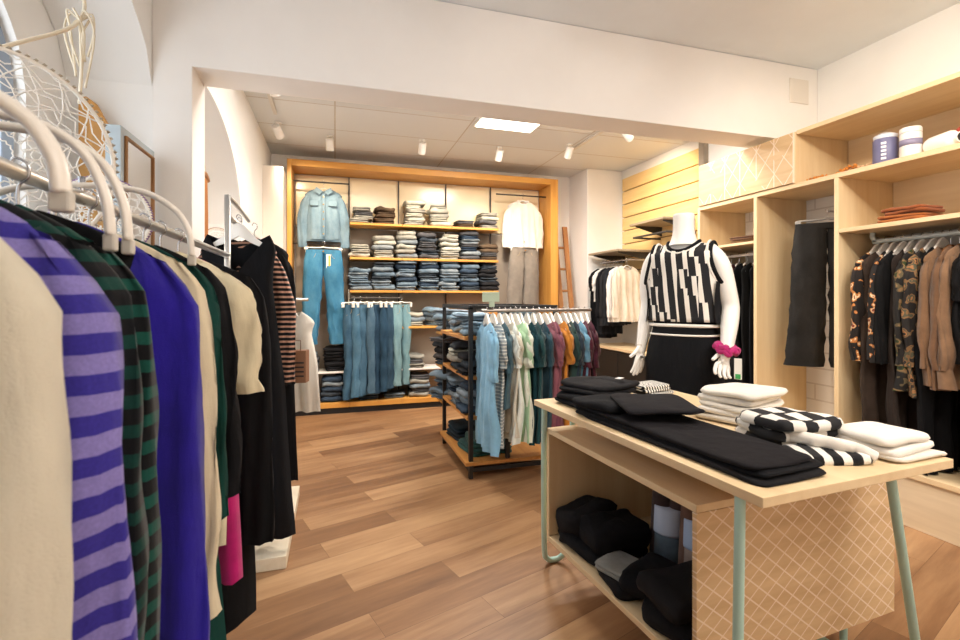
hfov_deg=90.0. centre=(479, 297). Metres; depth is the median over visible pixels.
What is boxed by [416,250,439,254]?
jeans
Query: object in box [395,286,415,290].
jeans
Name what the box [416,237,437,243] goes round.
jeans
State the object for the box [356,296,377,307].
hanger
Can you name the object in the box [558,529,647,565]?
sweater
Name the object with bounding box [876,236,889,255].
clothes hanger
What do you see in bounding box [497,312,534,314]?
jeans
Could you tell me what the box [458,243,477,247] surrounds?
jeans
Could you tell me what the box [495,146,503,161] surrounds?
spotlight
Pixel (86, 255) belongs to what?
plaid shirt
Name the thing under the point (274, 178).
pilaster
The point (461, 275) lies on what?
jeans
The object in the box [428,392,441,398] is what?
jeans
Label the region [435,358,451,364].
jeans
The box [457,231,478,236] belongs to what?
jeans
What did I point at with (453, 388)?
jeans
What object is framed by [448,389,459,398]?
jeans
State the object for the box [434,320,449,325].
jeans
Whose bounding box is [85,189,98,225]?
clothes hanger
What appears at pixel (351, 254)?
jeans
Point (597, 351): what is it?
t-shirt
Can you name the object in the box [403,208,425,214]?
jeans
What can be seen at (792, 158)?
upper cabinet
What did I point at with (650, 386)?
folded knit
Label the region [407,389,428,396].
jeans
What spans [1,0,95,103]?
rope
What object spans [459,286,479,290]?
jeans
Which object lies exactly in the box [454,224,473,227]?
jeans
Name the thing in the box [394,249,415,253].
jeans
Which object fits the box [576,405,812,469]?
trousers
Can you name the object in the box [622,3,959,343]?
wall
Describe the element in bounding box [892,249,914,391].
blouse
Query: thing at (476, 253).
jeans
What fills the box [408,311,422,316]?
jeans
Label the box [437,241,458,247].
jeans
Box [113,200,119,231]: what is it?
clothes hanger
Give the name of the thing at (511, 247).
hanger
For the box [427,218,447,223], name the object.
jeans
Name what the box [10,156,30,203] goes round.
clothes hanger
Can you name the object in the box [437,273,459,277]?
jeans
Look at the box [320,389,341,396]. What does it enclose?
jeans
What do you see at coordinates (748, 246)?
shelf
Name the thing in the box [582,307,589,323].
clothes hanger
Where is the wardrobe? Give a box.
[698,143,959,546]
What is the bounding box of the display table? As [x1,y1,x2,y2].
[534,390,952,639]
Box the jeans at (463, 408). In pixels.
[456,402,475,413]
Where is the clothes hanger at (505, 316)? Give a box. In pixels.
[502,307,510,324]
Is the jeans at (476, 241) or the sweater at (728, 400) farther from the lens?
the jeans at (476, 241)
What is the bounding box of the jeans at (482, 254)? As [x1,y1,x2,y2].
[479,253,496,256]
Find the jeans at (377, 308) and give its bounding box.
[372,305,389,393]
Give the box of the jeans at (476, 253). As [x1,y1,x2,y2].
[459,251,480,255]
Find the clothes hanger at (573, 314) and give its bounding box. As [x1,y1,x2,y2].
[571,307,578,323]
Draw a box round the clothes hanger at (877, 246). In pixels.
[869,237,880,254]
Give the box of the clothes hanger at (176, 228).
[175,228,183,250]
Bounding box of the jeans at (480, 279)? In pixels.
[477,278,497,281]
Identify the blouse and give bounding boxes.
[294,312,319,412]
[588,269,616,337]
[592,268,601,301]
[595,268,622,333]
[599,268,626,326]
[603,267,630,324]
[606,267,627,321]
[611,266,640,321]
[848,252,869,360]
[866,251,886,362]
[873,250,895,364]
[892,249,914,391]
[901,248,925,397]
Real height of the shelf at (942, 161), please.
0.030 m
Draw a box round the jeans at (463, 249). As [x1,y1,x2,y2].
[459,247,476,251]
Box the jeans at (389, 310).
[386,304,401,388]
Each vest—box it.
[735,417,837,441]
[735,425,835,444]
[740,407,843,432]
[782,444,872,465]
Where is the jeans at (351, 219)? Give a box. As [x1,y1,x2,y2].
[349,218,368,224]
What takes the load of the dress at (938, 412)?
on the wardrobe
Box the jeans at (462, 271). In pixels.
[458,269,477,273]
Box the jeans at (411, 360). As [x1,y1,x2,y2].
[410,359,422,363]
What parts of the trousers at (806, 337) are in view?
leg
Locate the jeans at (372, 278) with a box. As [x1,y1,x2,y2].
[370,277,390,280]
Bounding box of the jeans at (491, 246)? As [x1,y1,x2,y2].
[477,244,497,248]
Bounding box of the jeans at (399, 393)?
[384,389,404,397]
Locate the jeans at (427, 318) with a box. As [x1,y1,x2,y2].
[425,316,433,321]
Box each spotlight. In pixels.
[272,121,284,139]
[325,135,333,150]
[418,139,425,154]
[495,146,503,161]
[564,144,573,158]
[622,134,633,141]
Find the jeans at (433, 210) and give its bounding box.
[426,208,448,215]
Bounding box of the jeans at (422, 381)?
[409,377,428,383]
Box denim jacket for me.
[297,187,349,248]
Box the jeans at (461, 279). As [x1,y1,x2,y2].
[459,277,478,281]
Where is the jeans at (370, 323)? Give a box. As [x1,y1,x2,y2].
[366,305,374,392]
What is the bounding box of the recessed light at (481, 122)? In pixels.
[473,118,539,132]
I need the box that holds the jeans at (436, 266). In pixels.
[418,264,438,268]
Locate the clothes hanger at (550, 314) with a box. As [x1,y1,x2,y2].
[548,307,554,321]
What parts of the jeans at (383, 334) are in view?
leg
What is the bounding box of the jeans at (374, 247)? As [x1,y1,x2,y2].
[371,245,393,250]
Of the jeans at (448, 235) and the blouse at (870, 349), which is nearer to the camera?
the blouse at (870, 349)
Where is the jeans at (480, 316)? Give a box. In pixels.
[453,313,490,321]
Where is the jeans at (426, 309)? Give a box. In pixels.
[422,307,447,312]
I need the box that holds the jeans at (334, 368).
[324,364,344,370]
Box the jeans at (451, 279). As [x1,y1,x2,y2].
[438,277,459,282]
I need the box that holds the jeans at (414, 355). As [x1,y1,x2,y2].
[409,352,423,358]
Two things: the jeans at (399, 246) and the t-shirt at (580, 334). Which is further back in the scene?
the jeans at (399, 246)
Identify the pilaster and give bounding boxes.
[262,165,286,251]
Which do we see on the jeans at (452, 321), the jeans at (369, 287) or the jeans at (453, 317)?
the jeans at (453, 317)
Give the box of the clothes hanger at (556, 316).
[553,307,561,323]
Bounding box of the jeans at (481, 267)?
[479,265,496,268]
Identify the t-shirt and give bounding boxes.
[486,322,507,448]
[492,322,513,409]
[504,322,523,437]
[504,322,524,445]
[515,322,533,442]
[517,322,533,443]
[527,321,546,443]
[528,321,540,445]
[533,321,554,427]
[546,321,565,426]
[547,321,563,426]
[557,321,581,376]
[559,321,574,425]
[573,321,584,376]
[578,321,590,375]
[582,321,593,375]
[588,321,600,375]
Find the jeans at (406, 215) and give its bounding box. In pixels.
[404,213,422,217]
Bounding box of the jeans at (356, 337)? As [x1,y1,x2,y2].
[350,304,366,397]
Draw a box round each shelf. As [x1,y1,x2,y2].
[318,368,343,373]
[349,222,401,229]
[349,257,401,261]
[349,290,401,292]
[399,224,451,231]
[402,258,451,262]
[402,290,451,292]
[402,325,436,328]
[402,364,447,369]
[440,430,540,466]
[441,330,476,339]
[443,362,476,379]
[443,395,476,419]
[447,227,498,233]
[451,259,498,263]
[452,291,498,292]
[588,249,650,263]
[629,216,672,235]
[698,143,959,213]
[718,241,753,251]
[796,71,959,167]
[839,212,959,235]
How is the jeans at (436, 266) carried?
on the jeans at (420, 271)
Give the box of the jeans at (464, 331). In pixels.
[459,328,478,335]
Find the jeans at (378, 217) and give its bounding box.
[373,215,394,221]
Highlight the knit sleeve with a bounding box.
[788,432,878,463]
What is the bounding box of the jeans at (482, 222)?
[473,219,496,226]
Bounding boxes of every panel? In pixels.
[622,143,707,274]
[893,169,959,213]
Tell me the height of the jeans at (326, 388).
0.082 m
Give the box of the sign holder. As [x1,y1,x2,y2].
[482,292,498,308]
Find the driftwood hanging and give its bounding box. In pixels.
[205,167,209,236]
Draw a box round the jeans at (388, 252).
[373,250,392,254]
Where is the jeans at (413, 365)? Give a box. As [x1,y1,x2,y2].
[409,362,424,367]
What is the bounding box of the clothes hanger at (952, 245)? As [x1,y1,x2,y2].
[940,229,954,253]
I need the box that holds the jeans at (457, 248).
[438,246,460,250]
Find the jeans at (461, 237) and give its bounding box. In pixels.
[457,235,478,240]
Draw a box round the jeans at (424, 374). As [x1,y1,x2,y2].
[410,371,429,378]
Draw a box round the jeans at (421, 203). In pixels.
[402,200,425,208]
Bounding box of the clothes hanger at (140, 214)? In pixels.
[139,213,150,241]
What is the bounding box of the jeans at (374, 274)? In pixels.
[371,271,394,277]
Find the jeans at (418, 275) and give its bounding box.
[416,274,436,278]
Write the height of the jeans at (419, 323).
0.055 m
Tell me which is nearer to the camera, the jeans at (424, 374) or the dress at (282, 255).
the dress at (282, 255)
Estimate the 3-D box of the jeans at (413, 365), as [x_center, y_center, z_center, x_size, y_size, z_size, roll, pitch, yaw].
[-0.773,0.776,5.605,0.242,0.057,0.304,0,0,-12]
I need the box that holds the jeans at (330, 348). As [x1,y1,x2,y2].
[323,344,343,352]
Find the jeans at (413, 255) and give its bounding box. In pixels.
[395,253,417,257]
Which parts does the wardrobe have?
upright panel, clothe rail, upright panel, panel, upright panel, clothe rail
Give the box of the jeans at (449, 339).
[429,336,464,342]
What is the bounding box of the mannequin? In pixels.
[629,213,741,395]
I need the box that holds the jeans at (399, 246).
[394,244,415,249]
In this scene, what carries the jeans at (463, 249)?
on the jeans at (476, 253)
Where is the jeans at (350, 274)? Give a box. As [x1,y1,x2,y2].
[347,272,368,276]
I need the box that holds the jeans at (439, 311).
[434,309,467,313]
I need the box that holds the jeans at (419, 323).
[411,321,422,325]
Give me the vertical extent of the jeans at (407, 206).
0.055 m
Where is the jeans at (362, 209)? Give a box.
[352,206,370,213]
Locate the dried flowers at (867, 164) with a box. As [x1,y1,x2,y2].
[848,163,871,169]
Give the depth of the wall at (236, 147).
3.55 m
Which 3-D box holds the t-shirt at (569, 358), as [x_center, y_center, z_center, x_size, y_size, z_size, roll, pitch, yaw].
[0.541,0.559,3.370,0.116,0.803,0.409,0,0,-21]
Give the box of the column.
[569,169,621,342]
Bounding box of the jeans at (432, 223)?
[428,222,451,226]
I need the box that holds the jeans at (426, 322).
[424,321,438,325]
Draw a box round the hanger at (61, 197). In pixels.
[0,90,74,212]
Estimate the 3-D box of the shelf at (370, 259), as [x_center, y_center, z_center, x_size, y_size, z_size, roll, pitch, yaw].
[-1.192,-0.438,5.468,0.566,0.025,0.299,0,0,-17]
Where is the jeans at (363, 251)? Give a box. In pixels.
[351,249,370,253]
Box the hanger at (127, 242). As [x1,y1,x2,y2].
[0,121,134,254]
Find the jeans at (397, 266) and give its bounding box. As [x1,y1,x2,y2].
[393,264,415,268]
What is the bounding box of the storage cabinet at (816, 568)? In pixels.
[547,425,893,639]
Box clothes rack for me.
[0,156,308,572]
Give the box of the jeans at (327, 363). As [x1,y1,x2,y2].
[324,360,344,366]
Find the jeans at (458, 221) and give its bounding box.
[453,220,473,225]
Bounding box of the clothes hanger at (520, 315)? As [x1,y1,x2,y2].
[518,307,523,322]
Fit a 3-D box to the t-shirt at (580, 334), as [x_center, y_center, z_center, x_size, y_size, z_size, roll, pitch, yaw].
[0.630,0.468,3.396,0.115,0.622,0.413,0,0,-18]
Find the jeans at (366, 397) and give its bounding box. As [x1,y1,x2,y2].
[359,394,378,399]
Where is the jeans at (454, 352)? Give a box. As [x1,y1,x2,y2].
[448,347,475,354]
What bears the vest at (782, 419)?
on the vest at (777, 436)
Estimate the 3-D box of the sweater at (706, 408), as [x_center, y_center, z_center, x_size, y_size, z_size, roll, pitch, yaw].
[0.964,0.416,1.800,0.256,0.033,0.206,0,0,-41]
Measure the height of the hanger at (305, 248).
0.126 m
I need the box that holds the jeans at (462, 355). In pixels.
[457,350,475,360]
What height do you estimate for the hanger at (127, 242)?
0.180 m
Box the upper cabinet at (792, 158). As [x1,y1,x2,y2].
[699,132,847,206]
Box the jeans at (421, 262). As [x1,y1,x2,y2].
[417,261,436,264]
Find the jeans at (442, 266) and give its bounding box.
[439,263,460,268]
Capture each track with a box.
[267,94,276,114]
[573,131,602,150]
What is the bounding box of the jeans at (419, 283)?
[417,282,436,286]
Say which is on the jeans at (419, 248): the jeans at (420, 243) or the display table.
the jeans at (420, 243)
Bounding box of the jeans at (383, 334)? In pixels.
[379,305,392,391]
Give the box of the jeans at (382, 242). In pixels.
[373,240,395,246]
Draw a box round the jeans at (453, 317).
[450,312,488,318]
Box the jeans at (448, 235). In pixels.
[440,234,458,238]
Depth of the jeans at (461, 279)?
5.67 m
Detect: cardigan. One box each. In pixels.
[917,246,942,386]
[928,245,959,390]
[936,245,959,390]
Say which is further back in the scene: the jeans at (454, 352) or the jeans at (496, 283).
the jeans at (496, 283)
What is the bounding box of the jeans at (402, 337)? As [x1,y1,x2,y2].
[393,304,411,385]
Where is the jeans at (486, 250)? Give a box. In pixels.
[477,248,498,252]
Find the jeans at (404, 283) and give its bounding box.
[396,281,417,285]
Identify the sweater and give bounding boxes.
[0,207,137,639]
[0,237,73,639]
[446,428,464,440]
[448,418,474,433]
[457,437,511,456]
[465,431,510,448]
[555,390,631,406]
[556,495,617,536]
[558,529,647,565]
[559,376,639,394]
[571,392,626,413]
[579,508,651,555]
[595,551,637,580]
[596,557,641,601]
[619,552,676,599]
[636,560,691,624]
[642,595,691,639]
[694,412,736,424]
[697,393,780,406]
[698,405,739,417]
[699,399,783,413]
[700,382,787,400]
[729,235,753,240]
[731,238,753,243]
[877,212,943,222]
[881,204,944,215]
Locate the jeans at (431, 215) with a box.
[429,214,448,218]
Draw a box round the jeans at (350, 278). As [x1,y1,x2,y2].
[349,277,368,280]
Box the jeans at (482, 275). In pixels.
[476,273,495,277]
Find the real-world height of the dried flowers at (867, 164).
0.037 m
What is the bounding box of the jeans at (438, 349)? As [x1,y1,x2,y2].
[434,346,449,354]
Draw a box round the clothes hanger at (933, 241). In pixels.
[923,231,937,251]
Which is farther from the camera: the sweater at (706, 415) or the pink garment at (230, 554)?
the sweater at (706, 415)
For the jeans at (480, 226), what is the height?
0.057 m
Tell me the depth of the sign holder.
3.23 m
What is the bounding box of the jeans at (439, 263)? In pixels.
[438,262,457,264]
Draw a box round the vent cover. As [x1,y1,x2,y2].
[789,78,808,104]
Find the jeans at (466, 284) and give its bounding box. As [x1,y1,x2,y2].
[456,281,478,286]
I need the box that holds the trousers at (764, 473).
[574,404,823,477]
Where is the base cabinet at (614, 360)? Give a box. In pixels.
[596,342,646,381]
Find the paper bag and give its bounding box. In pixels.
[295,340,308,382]
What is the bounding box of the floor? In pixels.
[226,406,959,639]
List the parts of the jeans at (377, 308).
leg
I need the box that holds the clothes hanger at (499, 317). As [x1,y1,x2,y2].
[496,307,503,324]
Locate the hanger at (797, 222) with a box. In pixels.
[795,209,833,224]
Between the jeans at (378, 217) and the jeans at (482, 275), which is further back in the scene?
the jeans at (482, 275)
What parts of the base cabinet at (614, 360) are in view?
drawer, drawer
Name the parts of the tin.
lid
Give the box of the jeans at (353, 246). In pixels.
[350,244,368,249]
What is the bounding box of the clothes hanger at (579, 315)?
[577,307,584,325]
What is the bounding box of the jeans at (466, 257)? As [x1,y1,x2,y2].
[458,255,479,259]
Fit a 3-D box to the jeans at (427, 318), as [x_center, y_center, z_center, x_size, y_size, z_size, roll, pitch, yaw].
[-0.513,0.241,5.671,0.280,0.077,0.255,0,0,42]
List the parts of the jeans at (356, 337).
leg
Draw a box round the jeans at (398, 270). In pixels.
[396,269,414,272]
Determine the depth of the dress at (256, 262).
2.23 m
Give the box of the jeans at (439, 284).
[437,281,455,286]
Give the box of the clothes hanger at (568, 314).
[566,307,573,321]
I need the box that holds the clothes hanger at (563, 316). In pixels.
[560,307,570,326]
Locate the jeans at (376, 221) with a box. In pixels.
[375,220,393,223]
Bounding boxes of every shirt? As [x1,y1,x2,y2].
[502,200,543,248]
[610,393,705,415]
[836,434,933,457]
[838,421,929,446]
[878,449,946,462]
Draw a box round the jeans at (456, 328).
[450,324,461,332]
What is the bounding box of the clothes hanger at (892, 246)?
[884,235,897,255]
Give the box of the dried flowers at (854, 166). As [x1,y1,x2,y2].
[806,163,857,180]
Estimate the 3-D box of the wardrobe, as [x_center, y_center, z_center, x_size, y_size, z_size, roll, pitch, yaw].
[2.548,0.235,2.781,0.506,2.030,3.050,0,0,-17]
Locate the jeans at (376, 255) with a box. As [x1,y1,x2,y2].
[373,254,393,257]
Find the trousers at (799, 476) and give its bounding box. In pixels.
[575,410,825,486]
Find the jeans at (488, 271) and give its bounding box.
[477,269,497,273]
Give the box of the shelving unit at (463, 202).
[287,158,557,415]
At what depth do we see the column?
6.05 m
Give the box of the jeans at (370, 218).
[353,215,373,221]
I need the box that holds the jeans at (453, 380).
[446,376,465,385]
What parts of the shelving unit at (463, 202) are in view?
panel, hanging rail, hanging rail, panel, panel, board, panel, panel, board, hanging rail, board, panel, panel, panel, panel, panel, panel, panel, hanging rail, panel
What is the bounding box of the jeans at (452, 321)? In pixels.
[448,319,461,325]
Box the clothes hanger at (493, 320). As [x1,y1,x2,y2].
[490,307,497,325]
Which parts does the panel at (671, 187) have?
edge post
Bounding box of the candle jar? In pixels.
[899,125,922,157]
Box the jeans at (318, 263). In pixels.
[302,249,344,344]
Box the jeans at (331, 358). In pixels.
[324,356,343,360]
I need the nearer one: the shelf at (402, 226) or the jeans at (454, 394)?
the jeans at (454, 394)
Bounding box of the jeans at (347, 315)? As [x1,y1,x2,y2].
[342,305,362,399]
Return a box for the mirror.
[105,124,154,244]
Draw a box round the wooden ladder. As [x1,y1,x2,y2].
[558,227,574,314]
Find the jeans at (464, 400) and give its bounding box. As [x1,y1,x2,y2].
[459,395,475,405]
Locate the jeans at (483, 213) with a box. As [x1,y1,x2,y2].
[476,212,497,218]
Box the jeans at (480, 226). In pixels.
[476,225,497,228]
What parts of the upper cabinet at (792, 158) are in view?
cupboard door, panel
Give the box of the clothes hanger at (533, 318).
[530,307,536,324]
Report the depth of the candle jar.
2.67 m
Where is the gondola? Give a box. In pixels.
[436,304,591,478]
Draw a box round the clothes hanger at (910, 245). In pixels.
[904,233,916,252]
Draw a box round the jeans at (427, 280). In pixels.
[418,278,438,282]
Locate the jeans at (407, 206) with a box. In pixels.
[404,205,420,210]
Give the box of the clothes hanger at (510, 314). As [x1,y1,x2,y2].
[509,307,513,322]
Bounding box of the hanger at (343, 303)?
[341,296,365,307]
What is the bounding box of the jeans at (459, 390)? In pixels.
[456,387,475,397]
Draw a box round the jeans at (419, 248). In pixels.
[416,245,436,250]
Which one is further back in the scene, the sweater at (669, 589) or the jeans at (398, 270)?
the jeans at (398, 270)
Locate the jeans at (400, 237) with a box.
[395,235,416,240]
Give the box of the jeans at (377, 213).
[375,212,395,218]
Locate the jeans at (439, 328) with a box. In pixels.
[435,325,450,330]
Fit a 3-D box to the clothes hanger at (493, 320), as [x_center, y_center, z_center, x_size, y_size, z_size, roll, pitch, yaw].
[0.089,0.145,3.234,0.013,0.167,0.270,0,0,-21]
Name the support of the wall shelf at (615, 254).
attached to the panel at (671, 187)
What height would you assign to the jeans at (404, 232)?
0.082 m
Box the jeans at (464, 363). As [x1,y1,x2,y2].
[460,359,476,368]
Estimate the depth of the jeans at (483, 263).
5.76 m
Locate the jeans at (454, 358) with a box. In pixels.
[447,353,462,361]
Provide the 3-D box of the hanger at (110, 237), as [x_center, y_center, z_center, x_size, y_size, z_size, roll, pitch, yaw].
[-0.665,-0.150,0.556,0.417,0.180,0.019,0,0,-17]
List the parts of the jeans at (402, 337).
leg, leg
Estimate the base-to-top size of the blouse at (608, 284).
0.626 m
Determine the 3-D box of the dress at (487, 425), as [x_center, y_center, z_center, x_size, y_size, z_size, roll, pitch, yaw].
[0.046,0.579,3.221,0.106,0.843,0.460,0,0,-12]
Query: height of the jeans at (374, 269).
0.077 m
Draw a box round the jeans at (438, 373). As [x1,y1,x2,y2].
[429,369,458,379]
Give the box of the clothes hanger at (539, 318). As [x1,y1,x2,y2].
[536,307,543,324]
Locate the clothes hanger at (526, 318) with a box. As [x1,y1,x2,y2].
[524,307,530,324]
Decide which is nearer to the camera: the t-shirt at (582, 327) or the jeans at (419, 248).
the t-shirt at (582, 327)
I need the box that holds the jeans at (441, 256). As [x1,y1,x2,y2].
[438,255,458,258]
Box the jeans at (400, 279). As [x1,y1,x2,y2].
[395,276,416,281]
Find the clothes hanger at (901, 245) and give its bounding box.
[893,234,907,254]
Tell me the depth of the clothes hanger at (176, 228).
1.47 m
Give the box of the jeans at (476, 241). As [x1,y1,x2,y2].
[457,239,480,244]
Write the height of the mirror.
1.610 m
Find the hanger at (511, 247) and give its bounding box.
[510,241,537,251]
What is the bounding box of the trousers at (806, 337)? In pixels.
[783,222,833,367]
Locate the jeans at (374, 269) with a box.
[371,266,392,271]
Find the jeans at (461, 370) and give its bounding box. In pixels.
[456,366,476,375]
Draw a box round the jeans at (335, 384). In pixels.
[322,380,342,386]
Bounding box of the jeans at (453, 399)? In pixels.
[450,396,460,403]
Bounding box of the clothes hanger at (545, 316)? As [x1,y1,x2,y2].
[542,307,551,324]
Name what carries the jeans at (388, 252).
on the jeans at (376, 255)
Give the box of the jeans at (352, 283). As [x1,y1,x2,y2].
[349,281,370,285]
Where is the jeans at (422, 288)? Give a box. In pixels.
[416,286,438,290]
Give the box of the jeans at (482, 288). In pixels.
[478,286,498,290]
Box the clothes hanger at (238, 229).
[213,214,261,246]
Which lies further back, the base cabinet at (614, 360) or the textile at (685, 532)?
the base cabinet at (614, 360)
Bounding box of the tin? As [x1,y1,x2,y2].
[872,132,898,163]
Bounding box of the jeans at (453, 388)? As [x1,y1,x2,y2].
[447,382,459,391]
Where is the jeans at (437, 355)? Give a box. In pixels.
[433,353,448,360]
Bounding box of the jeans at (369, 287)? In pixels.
[350,285,371,289]
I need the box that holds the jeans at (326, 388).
[321,384,343,391]
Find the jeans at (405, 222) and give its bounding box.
[403,221,423,224]
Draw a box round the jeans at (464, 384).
[459,380,475,390]
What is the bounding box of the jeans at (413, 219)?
[403,217,424,221]
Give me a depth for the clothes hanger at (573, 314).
3.38 m
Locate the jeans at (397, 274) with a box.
[394,272,414,277]
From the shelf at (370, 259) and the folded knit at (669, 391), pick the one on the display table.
the folded knit at (669, 391)
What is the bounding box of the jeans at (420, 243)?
[416,242,435,246]
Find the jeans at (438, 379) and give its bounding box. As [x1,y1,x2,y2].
[434,377,447,382]
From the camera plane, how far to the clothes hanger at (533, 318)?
3.29 m
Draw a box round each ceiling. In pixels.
[244,91,689,177]
[436,0,959,69]
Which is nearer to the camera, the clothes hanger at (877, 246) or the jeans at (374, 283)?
the clothes hanger at (877, 246)
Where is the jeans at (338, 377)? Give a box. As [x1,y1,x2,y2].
[321,373,342,381]
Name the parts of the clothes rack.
hanging rail, post, slanted arm, rail, board, hanging rail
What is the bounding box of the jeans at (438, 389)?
[429,386,447,394]
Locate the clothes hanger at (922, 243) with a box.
[913,232,927,252]
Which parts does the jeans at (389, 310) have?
leg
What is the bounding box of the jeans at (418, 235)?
[415,232,435,238]
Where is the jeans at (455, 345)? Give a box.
[450,340,475,349]
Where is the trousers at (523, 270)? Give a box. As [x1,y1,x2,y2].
[506,248,538,313]
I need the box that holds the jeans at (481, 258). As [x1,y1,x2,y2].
[479,257,496,259]
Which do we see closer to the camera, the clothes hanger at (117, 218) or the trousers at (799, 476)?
the clothes hanger at (117, 218)
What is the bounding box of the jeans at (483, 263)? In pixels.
[478,262,495,265]
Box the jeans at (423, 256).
[417,254,438,258]
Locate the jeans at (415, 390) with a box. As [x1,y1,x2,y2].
[408,387,429,392]
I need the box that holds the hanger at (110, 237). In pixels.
[0,110,117,251]
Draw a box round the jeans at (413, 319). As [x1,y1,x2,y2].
[411,316,424,321]
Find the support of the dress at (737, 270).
hanging from the clothes hanger
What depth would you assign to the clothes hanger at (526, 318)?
3.29 m
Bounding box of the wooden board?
[78,96,108,229]
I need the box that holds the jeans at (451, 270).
[438,268,457,273]
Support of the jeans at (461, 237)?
on the jeans at (476, 241)
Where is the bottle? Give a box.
[923,130,959,150]
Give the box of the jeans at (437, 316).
[432,314,452,320]
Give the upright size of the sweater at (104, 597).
1.282 m
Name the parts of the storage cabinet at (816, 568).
panel, panel, panel, lattice panel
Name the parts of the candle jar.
lid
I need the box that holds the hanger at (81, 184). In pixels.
[0,176,195,265]
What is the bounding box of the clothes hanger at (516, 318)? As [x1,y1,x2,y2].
[513,307,520,324]
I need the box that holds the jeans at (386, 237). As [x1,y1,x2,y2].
[371,235,393,241]
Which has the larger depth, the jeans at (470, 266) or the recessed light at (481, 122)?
the jeans at (470, 266)
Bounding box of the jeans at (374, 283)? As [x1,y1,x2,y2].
[370,281,390,285]
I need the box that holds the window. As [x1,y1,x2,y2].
[0,26,13,204]
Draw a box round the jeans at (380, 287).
[372,284,394,289]
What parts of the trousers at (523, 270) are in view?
leg, leg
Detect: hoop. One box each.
[0,44,119,226]
[48,176,153,241]
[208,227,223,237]
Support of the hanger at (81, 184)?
hanging from the clothes rack
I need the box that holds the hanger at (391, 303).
[390,296,411,306]
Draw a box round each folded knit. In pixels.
[633,390,673,393]
[635,380,669,392]
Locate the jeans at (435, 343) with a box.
[432,341,450,347]
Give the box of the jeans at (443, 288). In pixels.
[437,286,459,290]
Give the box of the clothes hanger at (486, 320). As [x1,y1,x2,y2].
[483,307,489,326]
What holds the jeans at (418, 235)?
on the jeans at (423, 239)
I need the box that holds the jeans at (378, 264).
[372,262,394,266]
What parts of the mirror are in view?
frame, glass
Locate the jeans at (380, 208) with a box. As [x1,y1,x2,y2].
[373,206,394,213]
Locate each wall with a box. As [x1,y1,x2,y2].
[0,0,64,216]
[42,0,151,85]
[65,0,152,220]
[153,0,816,257]
[205,86,270,240]
[271,154,568,312]
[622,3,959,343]
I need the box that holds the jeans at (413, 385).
[408,382,430,387]
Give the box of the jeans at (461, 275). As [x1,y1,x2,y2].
[458,274,476,277]
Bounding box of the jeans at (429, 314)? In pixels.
[423,312,434,316]
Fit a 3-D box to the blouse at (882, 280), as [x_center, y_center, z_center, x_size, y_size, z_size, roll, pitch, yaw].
[2.489,0.055,2.828,0.435,0.665,0.128,0,0,-17]
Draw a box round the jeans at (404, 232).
[397,230,415,235]
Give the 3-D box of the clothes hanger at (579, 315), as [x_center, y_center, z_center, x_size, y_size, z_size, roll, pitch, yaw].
[0.706,0.145,3.420,0.012,0.167,0.270,0,0,-12]
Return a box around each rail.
[601,258,644,263]
[633,230,695,239]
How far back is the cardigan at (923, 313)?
2.55 m
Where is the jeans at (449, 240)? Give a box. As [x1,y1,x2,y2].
[436,237,457,243]
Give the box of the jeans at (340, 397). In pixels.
[320,394,342,401]
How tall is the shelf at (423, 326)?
0.025 m
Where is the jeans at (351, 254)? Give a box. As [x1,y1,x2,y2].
[348,252,369,257]
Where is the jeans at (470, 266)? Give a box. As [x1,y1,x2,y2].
[459,264,479,269]
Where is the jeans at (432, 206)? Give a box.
[429,205,445,209]
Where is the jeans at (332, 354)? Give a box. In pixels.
[323,351,343,357]
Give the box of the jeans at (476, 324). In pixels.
[459,321,482,328]
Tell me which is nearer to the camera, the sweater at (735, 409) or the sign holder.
the sweater at (735, 409)
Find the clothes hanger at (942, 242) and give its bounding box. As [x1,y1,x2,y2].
[934,230,949,248]
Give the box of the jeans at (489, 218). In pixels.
[475,216,498,220]
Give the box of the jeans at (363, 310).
[359,305,368,395]
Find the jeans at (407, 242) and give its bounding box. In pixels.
[397,239,417,245]
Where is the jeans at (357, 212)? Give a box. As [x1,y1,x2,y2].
[353,211,372,216]
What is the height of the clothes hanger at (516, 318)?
0.167 m
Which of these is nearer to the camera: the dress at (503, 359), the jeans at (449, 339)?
the dress at (503, 359)
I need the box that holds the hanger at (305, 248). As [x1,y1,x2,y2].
[304,242,342,251]
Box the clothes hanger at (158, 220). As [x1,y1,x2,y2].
[157,220,166,245]
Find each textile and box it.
[649,490,680,563]
[678,505,692,563]
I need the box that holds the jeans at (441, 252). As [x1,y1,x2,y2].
[438,251,458,255]
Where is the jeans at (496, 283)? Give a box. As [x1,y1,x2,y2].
[478,281,499,285]
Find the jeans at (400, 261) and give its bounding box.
[396,260,416,263]
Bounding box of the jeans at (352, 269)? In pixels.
[348,267,370,272]
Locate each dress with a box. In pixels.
[75,221,209,639]
[134,239,228,639]
[201,234,295,538]
[205,260,274,634]
[239,241,297,480]
[475,322,500,456]
[717,265,737,382]
[728,263,744,382]
[740,263,753,383]
[749,266,753,383]
[860,252,886,423]
[885,249,916,429]
[914,247,959,475]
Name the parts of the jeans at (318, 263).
leg, leg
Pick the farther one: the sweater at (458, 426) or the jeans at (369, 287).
the jeans at (369, 287)
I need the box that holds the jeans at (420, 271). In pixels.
[416,269,438,273]
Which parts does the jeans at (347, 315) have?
leg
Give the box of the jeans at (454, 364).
[450,361,461,368]

